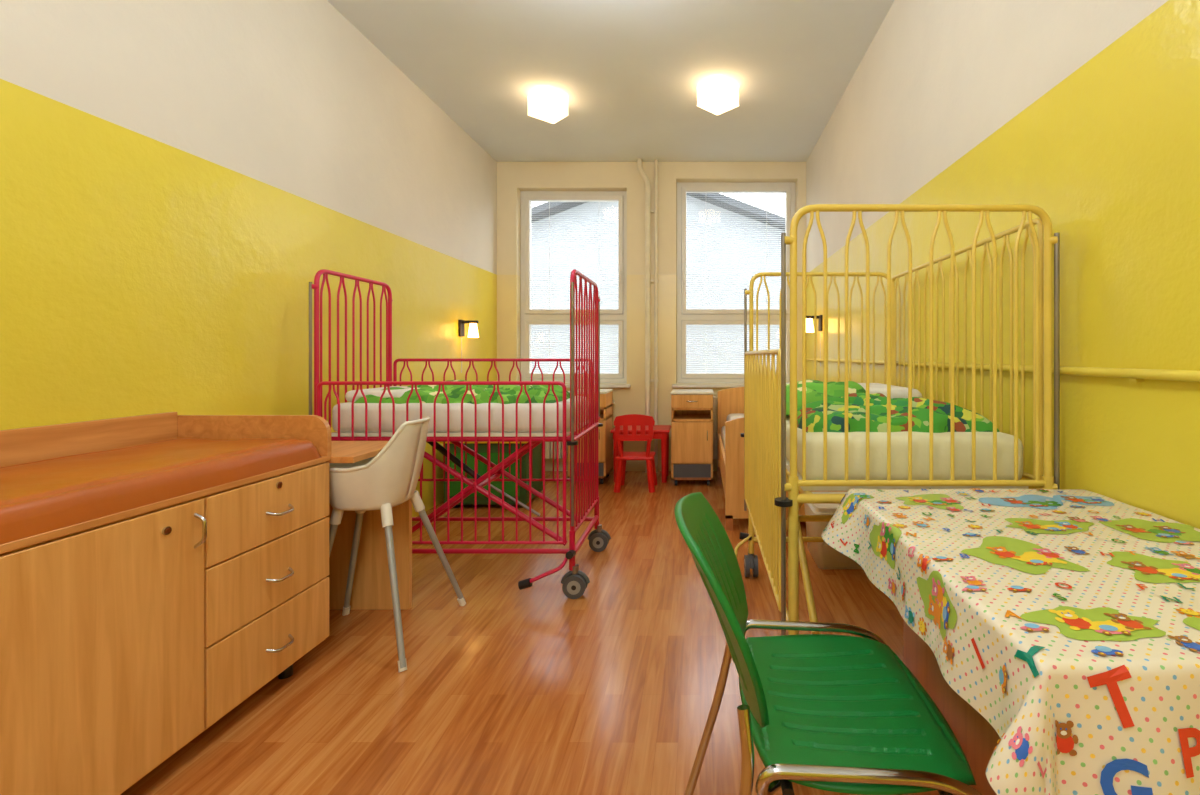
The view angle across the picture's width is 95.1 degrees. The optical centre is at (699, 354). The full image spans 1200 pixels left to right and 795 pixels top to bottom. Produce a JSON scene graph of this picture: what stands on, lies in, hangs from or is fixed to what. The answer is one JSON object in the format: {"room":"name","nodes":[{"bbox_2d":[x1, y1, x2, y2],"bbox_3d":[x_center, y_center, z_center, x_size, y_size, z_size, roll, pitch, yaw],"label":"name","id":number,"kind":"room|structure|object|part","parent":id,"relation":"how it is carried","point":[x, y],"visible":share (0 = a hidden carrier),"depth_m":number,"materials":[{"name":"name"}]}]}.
{"room":"hospital room","nodes":[
{"label":"hospital room","id":0,"kind":"room"},
{"bbox_2d":[0,0,496,516],"bbox_3d":[-2.150,-0.390,1.975,0.200,3.120,7.550,0,0,0],"label":"wall","id":1,"kind":"structure","parent":0,"point":[177,177],"depth_m":2.29,"materials":[{"name":"yellow paint"}]},
{"bbox_2d":[458,320,478,372],"bbox_3d":[-1.972,-0.075,4.620,0.155,0.450,0.090,0,0,0],"label":"wall lamp","id":2,"kind":"object","parent":1,"relation":"attached to","point":[473,330],"visible":1,"depth_m":4.60,"materials":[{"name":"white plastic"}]},
{"bbox_3d":[-1.940,-0.210,4.620,0.090,0.120,0.090,0,0,0],"label":"lamp shade","id":3,"kind":"part","parent":2,"relation":"part of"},
{"bbox_2d":[121,471,903,794],"bbox_3d":[-0.490,1.220,1.975,3.520,0.100,7.550,0,0,0],"label":"floor","id":4,"kind":"structure","parent":0,"point":[536,689],"depth_m":1.97,"materials":[{"name":"laminate"}]},
{"bbox_2d":[0,412,330,794],"bbox_3d":[-1.728,0.695,1.333,0.633,0.950,1.565,0,0,0],"label":"cabinet","id":5,"kind":"object","parent":4,"relation":"on","point":[158,571],"visible":1,"depth_m":1.47,"materials":[{"name":"brown wood"}]},
{"bbox_2d":[0,455,330,553],"bbox_3d":[-1.744,0.402,1.333,0.601,0.020,1.565,0,0,0],"label":"countertop","id":6,"kind":"structure","parent":5,"relation":"on","point":[21,543],"depth_m":1.39,"materials":[{"name":"brown wood"}]},
{"bbox_2d":[326,441,411,609],"bbox_3d":[-1.690,0.785,2.319,0.710,0.770,0.402,0,0,0],"label":"bedside cabinet","id":7,"kind":"object","parent":4,"relation":"on","point":[371,588],"visible":0.31,"depth_m":2.48,"materials":[{"name":"brown wood"}]},
{"bbox_2d":[329,417,465,671],"bbox_3d":[-1.350,0.723,2.265,0.527,0.905,0.557,0,0,0],"label":"high chair","id":8,"kind":"object","parent":4,"relation":"on","point":[384,481],"visible":0.93,"depth_m":2.18,"materials":[{"name":"white plastic"}]},
{"bbox_2d":[309,269,610,598],"bbox_3d":[-1.240,0.372,2.893,1.413,1.596,0.786,0,0,0],"label":"cot","id":9,"kind":"object","parent":4,"relation":"on","point":[534,413],"visible":0.94,"depth_m":2.67,"materials":[{"name":"metal"}]},
{"bbox_2d":[345,386,414,401],"bbox_3d":[-1.650,0.210,2.935,0.300,0.060,0.430,0,0,0],"label":"pillow","id":10,"kind":"object","parent":9,"relation":"on","point":[398,392],"depth_m":2.72,"materials":[{"name":"fabric"}]},
{"bbox_3d":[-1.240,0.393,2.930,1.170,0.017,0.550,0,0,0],"label":"mattress","id":11,"kind":"part","parent":9,"relation":"part of","materials":[{"name":"white fabric"}]},
{"bbox_3d":[-1.240,0.312,2.930,1.170,0.145,0.550,0,0,0],"label":"mattress","id":12,"kind":"part","parent":9,"relation":"part of","materials":[{"name":"white fabric"}]},
{"bbox_2d":[354,380,569,403],"bbox_3d":[-1.230,0.193,2.936,1.037,0.105,0.522,0,0,0],"label":"duvet","id":13,"kind":"object","parent":9,"relation":"on","point":[482,393],"depth_m":2.72,"materials":[{"name":"green fabric"}]},
{"bbox_2d":[440,442,542,507],"bbox_3d":[-1.635,0.905,4.350,0.670,0.530,0.540,0,0,0],"label":"chest","id":14,"kind":"object","parent":4,"relation":"on","point":[454,486],"visible":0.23,"depth_m":4.10,"materials":[{"name":"plastic"}]},
{"bbox_2d":[545,400,614,458],"bbox_3d":[-1.300,0.790,5.390,0.900,0.760,0.120,0,0,0],"label":"radiator","id":15,"kind":"object","parent":4,"relation":"on","point":[548,445],"visible":0.12,"depth_m":5.33,"materials":[{"name":"metal"}]},
{"bbox_2d":[568,389,612,483],"bbox_3d":[-1.020,0.750,5.035,0.356,0.840,0.429,0,0,0],"label":"base cabinet","id":16,"kind":"object","parent":4,"relation":"on","point":[605,437],"visible":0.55,"depth_m":4.87,"materials":[{"name":"brown wood"}]},
{"bbox_2d":[614,414,657,492],"bbox_3d":[-0.560,0.839,4.740,0.356,0.668,0.315,0,0,0],"label":"chair","id":17,"kind":"object","parent":4,"relation":"on","point":[634,420],"visible":1,"depth_m":4.59,"materials":[{"name":"red plastic"}]},
{"bbox_2d":[610,425,670,482],"bbox_3d":[-0.550,0.927,5.105,0.540,0.485,0.350,0,0,0],"label":"table","id":18,"kind":"object","parent":4,"relation":"on","point":[661,432],"visible":0.71,"depth_m":4.95,"materials":[{"name":"red plastic"}]},
{"bbox_2d":[670,389,713,485],"bbox_3d":[-0.070,0.750,4.981,0.386,0.840,0.439,0,0,0],"label":"base cabinet","id":19,"kind":"object","parent":4,"relation":"on","point":[691,409],"visible":1,"depth_m":4.79,"materials":[{"name":"brown wood"}]},
{"bbox_2d":[713,396,717,458],"bbox_3d":[0.325,0.790,5.390,0.950,0.760,0.120,0,0,0],"label":"radiator","id":20,"kind":"object","parent":4,"relation":"on","point":[715,401],"visible":0.06,"depth_m":5.33,"materials":[{"name":"metal"}]},
{"bbox_2d":[718,387,846,530],"bbox_3d":[0.575,0.735,4.400,0.810,0.870,1.600,0,0,0],"label":"wooden bed","id":21,"kind":"object","parent":4,"relation":"on","point":[730,400],"visible":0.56,"depth_m":3.60,"materials":[{"name":"brown wood"}]},
{"bbox_3d":[0.575,0.710,4.400,0.750,0.320,1.530,0,0,0],"label":"mattress and pillow","id":22,"kind":"part","parent":21,"relation":"part of","materials":[{"name":"white fabric"}]},
{"bbox_2d":[675,492,981,794],"bbox_3d":[0.236,0.747,1.150,0.580,0.853,0.519,0,0,0],"label":"chair","id":23,"kind":"object","parent":4,"relation":"on","point":[828,712],"visible":1,"depth_m":1.08,"materials":[{"name":"green plastic"}]},
{"bbox_3d":[0.034,0.497,1.150,0.175,0.355,0.494,0,0,0],"label":"backrest","id":24,"kind":"part","parent":23,"relation":"part of","materials":[{"name":"green plastic"}]},
{"bbox_3d":[0.236,0.890,1.150,0.580,0.566,0.519,0,0,0],"label":"tube frame","id":25,"kind":"part","parent":23,"relation":"part of","materials":[{"name":"silver metal"}]},
{"bbox_3d":[0.297,0.735,1.150,0.427,0.061,0.508,0,0,0],"label":"seat","id":26,"kind":"part","parent":23,"relation":"part of","materials":[{"name":"green plastic"}]},
{"bbox_2d":[804,492,862,568],"bbox_3d":[0.815,1.002,3.120,0.390,0.335,0.400,0,0,0],"label":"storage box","id":27,"kind":"object","parent":4,"relation":"on","point":[825,556],"visible":0.18,"depth_m":2.95,"materials":[{"name":"brown wood"}]},
{"bbox_2d":[734,204,1059,634],"bbox_3d":[0.601,0.367,2.200,0.901,1.606,1.453,0,0,0],"label":"cot","id":28,"kind":"object","parent":4,"relation":"on","point":[805,436],"visible":0.95,"depth_m":1.59,"materials":[{"name":"yellow metal"}]},
{"bbox_2d":[786,380,865,414],"bbox_3d":[0.486,0.162,2.273,0.385,0.117,0.567,0,0,0],"label":"pillow","id":29,"kind":"object","parent":28,"relation":"on","point":[814,388],"depth_m":2.07,"materials":[{"name":"green fabric"}]},
{"bbox_2d":[786,383,922,398],"bbox_3d":[0.630,0.190,2.485,0.600,0.100,0.530,0,0,0],"label":"pillow","id":30,"kind":"object","parent":28,"relation":"on","point":[896,391],"depth_m":2.24,"materials":[{"name":"green fabric"}]},
{"bbox_2d":[786,393,999,432],"bbox_3d":[0.634,0.194,1.941,0.620,0.102,0.561,0,0,0],"label":"duvet","id":31,"kind":"object","parent":28,"relation":"on","point":[814,401],"depth_m":1.74,"materials":[{"name":"green fabric"}]},
{"bbox_3d":[0.637,0.312,2.200,0.665,0.145,1.210,0,0,0],"label":"mattress","id":32,"kind":"part","parent":28,"relation":"part of","materials":[{"name":"white fabric"}]},
{"bbox_3d":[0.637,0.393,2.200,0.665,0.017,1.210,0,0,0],"label":"mattress","id":33,"kind":"part","parent":28,"relation":"part of","materials":[{"name":"white fabric"}]},
{"bbox_2d":[821,488,1199,794],"bbox_3d":[0.694,0.768,1.058,0.731,0.805,0.994,0,0,0],"label":"table","id":34,"kind":"object","parent":4,"relation":"on","point":[1055,633],"visible":1,"depth_m":0.82,"materials":[{"name":"multicoloured fabric"}]},
{"bbox_3d":[0.743,0.772,1.077,0.625,0.796,0.815,0,0,0],"label":"frame","id":35,"kind":"part","parent":34,"relation":"part of","materials":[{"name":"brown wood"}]},
{"bbox_2d":[327,0,894,161],"bbox_3d":[-0.490,-2.000,1.975,3.520,0.100,7.550,0,0,0],"label":"ceiling","id":36,"kind":"structure","parent":0,"point":[630,73],"depth_m":3.64,"materials":[{"name":"paint"}]},
{"bbox_2d":[528,87,567,123],"bbox_3d":[-1.140,-1.875,4.050,0.310,0.150,0.310,0,0,0],"label":"ceiling lamp","id":37,"kind":"object","parent":36,"relation":"attached to","point":[545,104],"depth_m":3.99,"materials":[{"name":"white glass"}]},
{"bbox_2d":[697,76,738,114],"bbox_3d":[0.130,-1.875,3.900,0.310,0.150,0.310,0,0,0],"label":"ceiling lamp","id":38,"kind":"object","parent":36,"relation":"attached to","point":[718,95],"depth_m":3.84,"materials":[{"name":"white glass"}]},
{"bbox_2d":[497,162,805,470],"bbox_3d":[-0.490,-0.390,5.600,3.120,3.120,0.300,0,0,0],"label":"wall","id":39,"kind":"structure","parent":0,"point":[513,178],"depth_m":5.45,"materials":[{"name":"beige paint"}]},
{"bbox_2d":[521,191,626,381],"bbox_3d":[-1.295,-0.700,5.570,1.108,1.978,0.120,0,0,0],"label":"frame","id":40,"kind":"object","parent":39,"relation":"attached to","point":[529,317],"visible":0.86,"depth_m":5.56,"materials":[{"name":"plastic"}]},
{"bbox_2d":[519,382,630,387],"bbox_3d":[-1.295,0.303,5.465,1.190,0.043,0.190,0,0,0],"label":"sill","id":41,"kind":"structure","parent":39,"relation":"attached to","point":[602,384],"depth_m":5.37,"materials":[{"name":"plastic"}]},
{"bbox_2d":[637,158,657,472],"bbox_3d":[-0.523,-0.390,5.402,0.206,3.120,0.093,0,0,0],"label":"pipe","id":42,"kind":"object","parent":39,"relation":"attached to","point":[644,176],"visible":0.98,"depth_m":5.37,"materials":[{"name":"metal"}]},
{"bbox_2d":[672,382,789,387],"bbox_3d":[0.367,0.303,5.465,1.295,0.043,0.190,0,0,0],"label":"sill","id":43,"kind":"structure","parent":39,"relation":"attached to","point":[678,384],"depth_m":5.40,"materials":[{"name":"plastic"}]},
{"bbox_2d":[677,182,794,381],"bbox_3d":[0.372,-0.745,5.570,1.223,2.068,0.120,0,0,0],"label":"frame","id":44,"kind":"object","parent":39,"relation":"attached to","point":[685,316],"visible":0.73,"depth_m":5.56,"materials":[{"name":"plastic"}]},
{"bbox_2d":[686,219,785,372],"bbox_3d":[0.372,-0.744,5.564,1.025,1.867,0.021,0,0,0],"label":"blind slats","id":45,"kind":"object","parent":39,"relation":"attached to","point":[686,219],"visible":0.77,"depth_m":5.57,"materials":[{"name":"white plastic"}]},
{"bbox_2d":[806,0,1199,528],"bbox_3d":[1.155,-0.390,1.975,0.229,3.120,7.550,0,0,0],"label":"wall","id":46,"kind":"structure","parent":0,"point":[1086,113],"depth_m":1.61,"materials":[{"name":"yellow paint"}]},
{"bbox_2d":[806,315,822,365],"bbox_3d":[0.993,-0.125,4.750,0.155,0.450,0.090,0,0,0],"label":"wall lamp","id":47,"kind":"object","parent":46,"relation":"attached to","point":[809,319],"depth_m":4.72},
{"label":"outside","id":48,"kind":"structure","parent":0,"visible":0},
{"bbox_3d":[0.000,2.220,12.900,24.000,0.100,14.200,0,0,0],"label":"ground","id":49,"kind":"structure","parent":48,"visible":0},
{"bbox_2d":[531,193,784,371],"bbox_3d":[-0.900,-0.465,11.125,10.800,5.270,4.550,0,0,0],"label":"neighbouring house","id":50,"kind":"structure","parent":49,"relation":"on","point":[698,205],"depth_m":9.20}
]}

